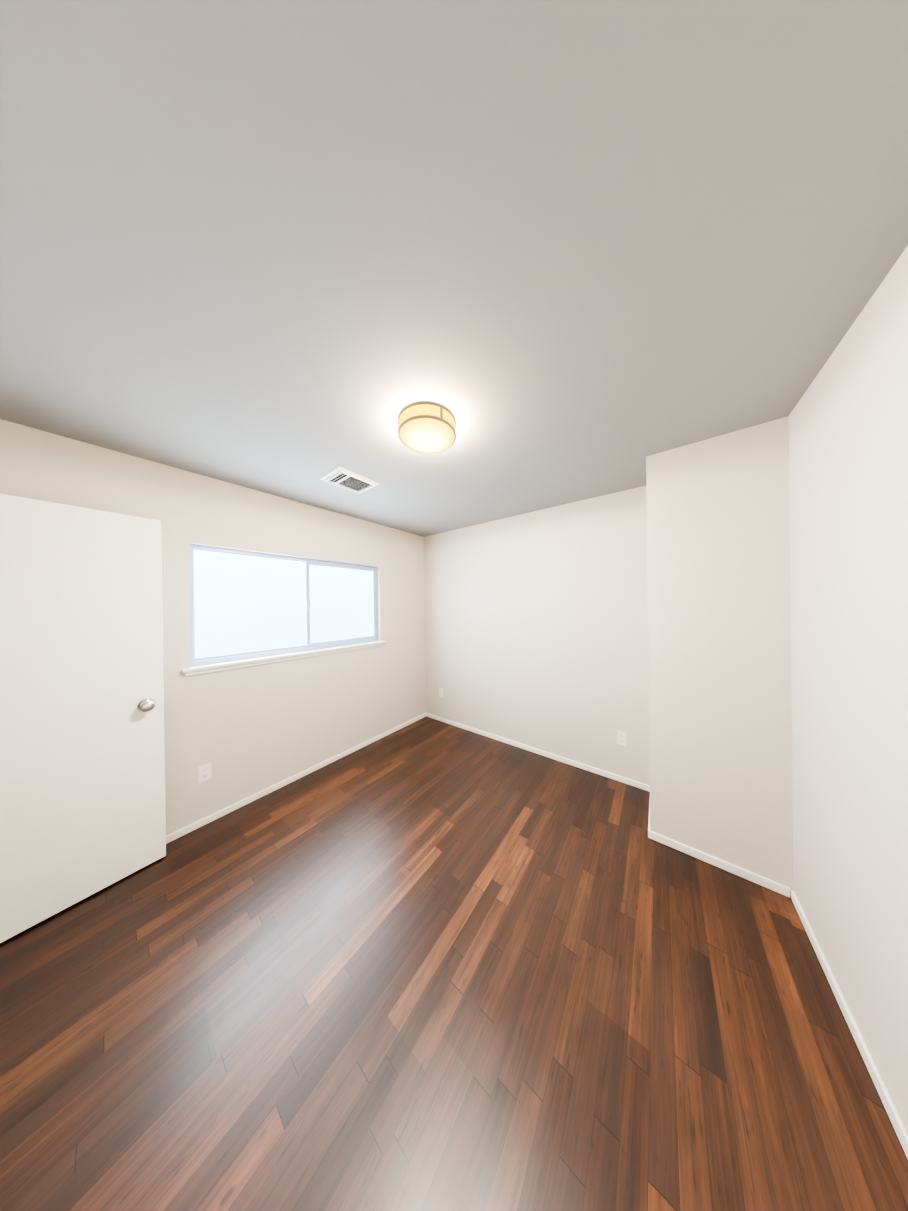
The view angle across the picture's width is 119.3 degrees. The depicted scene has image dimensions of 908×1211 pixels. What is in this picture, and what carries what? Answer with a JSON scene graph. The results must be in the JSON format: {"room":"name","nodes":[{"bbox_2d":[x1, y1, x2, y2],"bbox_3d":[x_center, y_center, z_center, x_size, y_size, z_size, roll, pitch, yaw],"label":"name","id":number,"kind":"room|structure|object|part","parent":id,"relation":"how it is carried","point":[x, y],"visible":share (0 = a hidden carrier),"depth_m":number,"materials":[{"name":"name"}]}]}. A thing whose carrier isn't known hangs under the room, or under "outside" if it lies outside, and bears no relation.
{"room":"empty bedroom","nodes":[
{"label":"empty bedroom","id":0,"kind":"room"},
{"bbox_2d":[0,419,425,835],"bbox_3d":[-1.443,0.302,2.373,0.140,2.440,3.530,-1,0,38],"label":"wall","id":1,"kind":"structure","parent":0,"point":[248,731],"depth_m":2.04,"materials":[{"name":"white paint"}]},
{"bbox_2d":[0,494,165,942],"bbox_3d":[-2.010,0.506,1.290,0.169,2.032,0.814,-1,0,36],"label":"door","id":2,"kind":"structure","parent":1,"relation":"in","point":[82,784],"depth_m":1.36,"materials":[{"name":"white wood"}]},
{"bbox_3d":[-1.772,0.579,1.534,0.067,0.066,0.066,-1,0,36],"label":"knob","id":3,"kind":"part","parent":2,"relation":"part of","materials":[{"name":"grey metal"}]},
{"bbox_2d":[198,762,211,782],"bbox_3d":[-1.739,1.167,1.855,0.007,0.115,0.070,-1,0,38],"label":"outlet","id":4,"kind":"object","parent":1,"relation":"attached to","point":[204,772],"visible":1,"depth_m":1.85,"materials":[{"name":"white plastic"}]},
{"bbox_2d":[189,544,377,666],"bbox_3d":[-1.377,-0.009,2.463,0.070,0.850,1.550,-1,0,38],"label":"window","id":5,"kind":"structure","parent":1,"relation":"in","point":[246,604],"depth_m":2.26,"materials":[{"name":"white glass"}]},
{"bbox_2d":[182,641,384,672],"bbox_3d":[-1.319,0.426,2.424,0.085,0.020,1.640,-1,0,38],"label":"window sill","id":6,"kind":"structure","parent":1,"relation":"attached to","point":[217,665],"depth_m":2.16,"materials":[{"name":"white wood"}]},
{"bbox_2d":[185,643,382,675],"bbox_3d":[-1.309,0.451,2.417,0.016,0.030,1.610,-1,0,38],"label":"apron","id":7,"kind":"object","parent":1,"relation":"attached to","point":[261,662],"visible":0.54,"depth_m":2.17,"materials":[{"name":"white wood"}]},
{"bbox_2d":[166,713,425,843],"bbox_3d":[-1.367,1.498,2.329,0.012,0.048,3.250,-1,0,38],"label":"baseboard","id":8,"kind":"structure","parent":1,"relation":"attached to","point":[208,819],"depth_m":2.17,"materials":[{"name":"white wood"}]},
{"bbox_2d":[0,717,907,1210],"bbox_3d":[-0.162,1.558,1.401,3.332,0.100,3.530,-1,0,38],"label":"floor","id":9,"kind":"structure","parent":0,"point":[426,963],"depth_m":0.96,"materials":[{"name":"brown wood"}]},
{"bbox_2d":[0,0,907,536],"bbox_3d":[-0.196,-0.982,1.396,3.332,0.100,3.530,-1,0,38],"label":"ceiling","id":10,"kind":"structure","parent":0,"point":[552,252],"depth_m":0.66,"materials":[{"name":"white paint"}]},
{"bbox_2d":[320,467,378,493],"bbox_3d":[-0.772,-0.917,1.980,0.275,0.017,0.325,-1,0,38],"label":"ceiling vent","id":11,"kind":"object","parent":10,"relation":"in","point":[347,479],"visible":1,"depth_m":1.95,"materials":[{"name":"white paint"}]},
{"bbox_2d":[398,401,455,452],"bbox_3d":[-0.137,-0.878,1.358,0.294,0.110,0.294,-1,0,38],"label":"ceiling light","id":12,"kind":"object","parent":10,"relation":"attached to","point":[426,427],"visible":1,"depth_m":1.27,"materials":[{"name":"beige"}]},
{"bbox_2d":[424,486,649,784],"bbox_3d":[0.911,0.271,2.698,3.192,2.440,0.140,-1,0,38],"label":"wall","id":13,"kind":"structure","parent":0,"point":[536,629],"depth_m":2.59,"materials":[{"name":"white paint"}]},
{"bbox_2d":[439,688,442,696],"bbox_3d":[-0.168,1.129,3.448,0.070,0.115,0.007,-1,0,38],"label":"outlet","id":14,"kind":"object","parent":13,"relation":"attached to","point":[440,692],"visible":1,"depth_m":3.44,"materials":[{"name":"white plastic"}]},
{"bbox_2d":[426,713,649,791],"bbox_3d":[0.598,1.471,2.858,2.456,0.048,0.012,-1,0,38],"label":"baseboard","id":15,"kind":"structure","parent":13,"relation":"attached to","point":[643,786],"depth_m":2.58,"materials":[{"name":"white wood"}]},
{"bbox_2d":[617,730,626,745],"bbox_3d":[1.409,1.115,2.232,0.070,0.115,0.007,-1,0,38],"label":"outlet","id":16,"kind":"object","parent":13,"relation":"attached to","point":[621,737],"visible":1,"depth_m":2.23,"materials":[{"name":"white plastic"}]},
{"bbox_2d":[646,416,793,890],"bbox_3d":[1.632,0.263,1.727,0.584,2.440,0.518,-1,0,38],"label":"wall bump-out","id":17,"kind":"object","parent":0,"point":[719,635],"visible":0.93,"depth_m":1.49,"materials":[{"name":"white paint"}]},
{"bbox_2d":[648,799,649,837],"bbox_3d":[1.405,1.462,1.902,0.012,0.048,0.518,-1,0,38],"label":"baseboard","id":18,"kind":"structure","parent":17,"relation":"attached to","point":[649,821],"depth_m":1.75,"materials":[{"name":"white wood"}]},
{"bbox_2d":[650,831,790,897],"bbox_3d":[1.481,1.462,1.523,0.572,0.048,0.012,-1,0,38],"label":"baseboard","id":19,"kind":"structure","parent":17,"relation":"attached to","point":[779,888],"depth_m":1.49,"materials":[{"name":"white wood"}]},
{"bbox_2d":[789,246,907,1131],"bbox_3d":[1.042,0.274,0.369,0.140,2.440,3.390,-1,0,38],"label":"wall","id":20,"kind":"structure","parent":0,"point":[848,454],"depth_m":0.89,"materials":[{"name":"white paint"}]},
{"bbox_2d":[791,890,907,1158],"bbox_3d":[0.879,1.472,0.263,0.012,0.048,2.720,-1,0,38],"label":"baseboard","id":21,"kind":"structure","parent":20,"relation":"attached to","point":[889,1105],"depth_m":0.89,"materials":[{"name":"white wood"}]}
]}

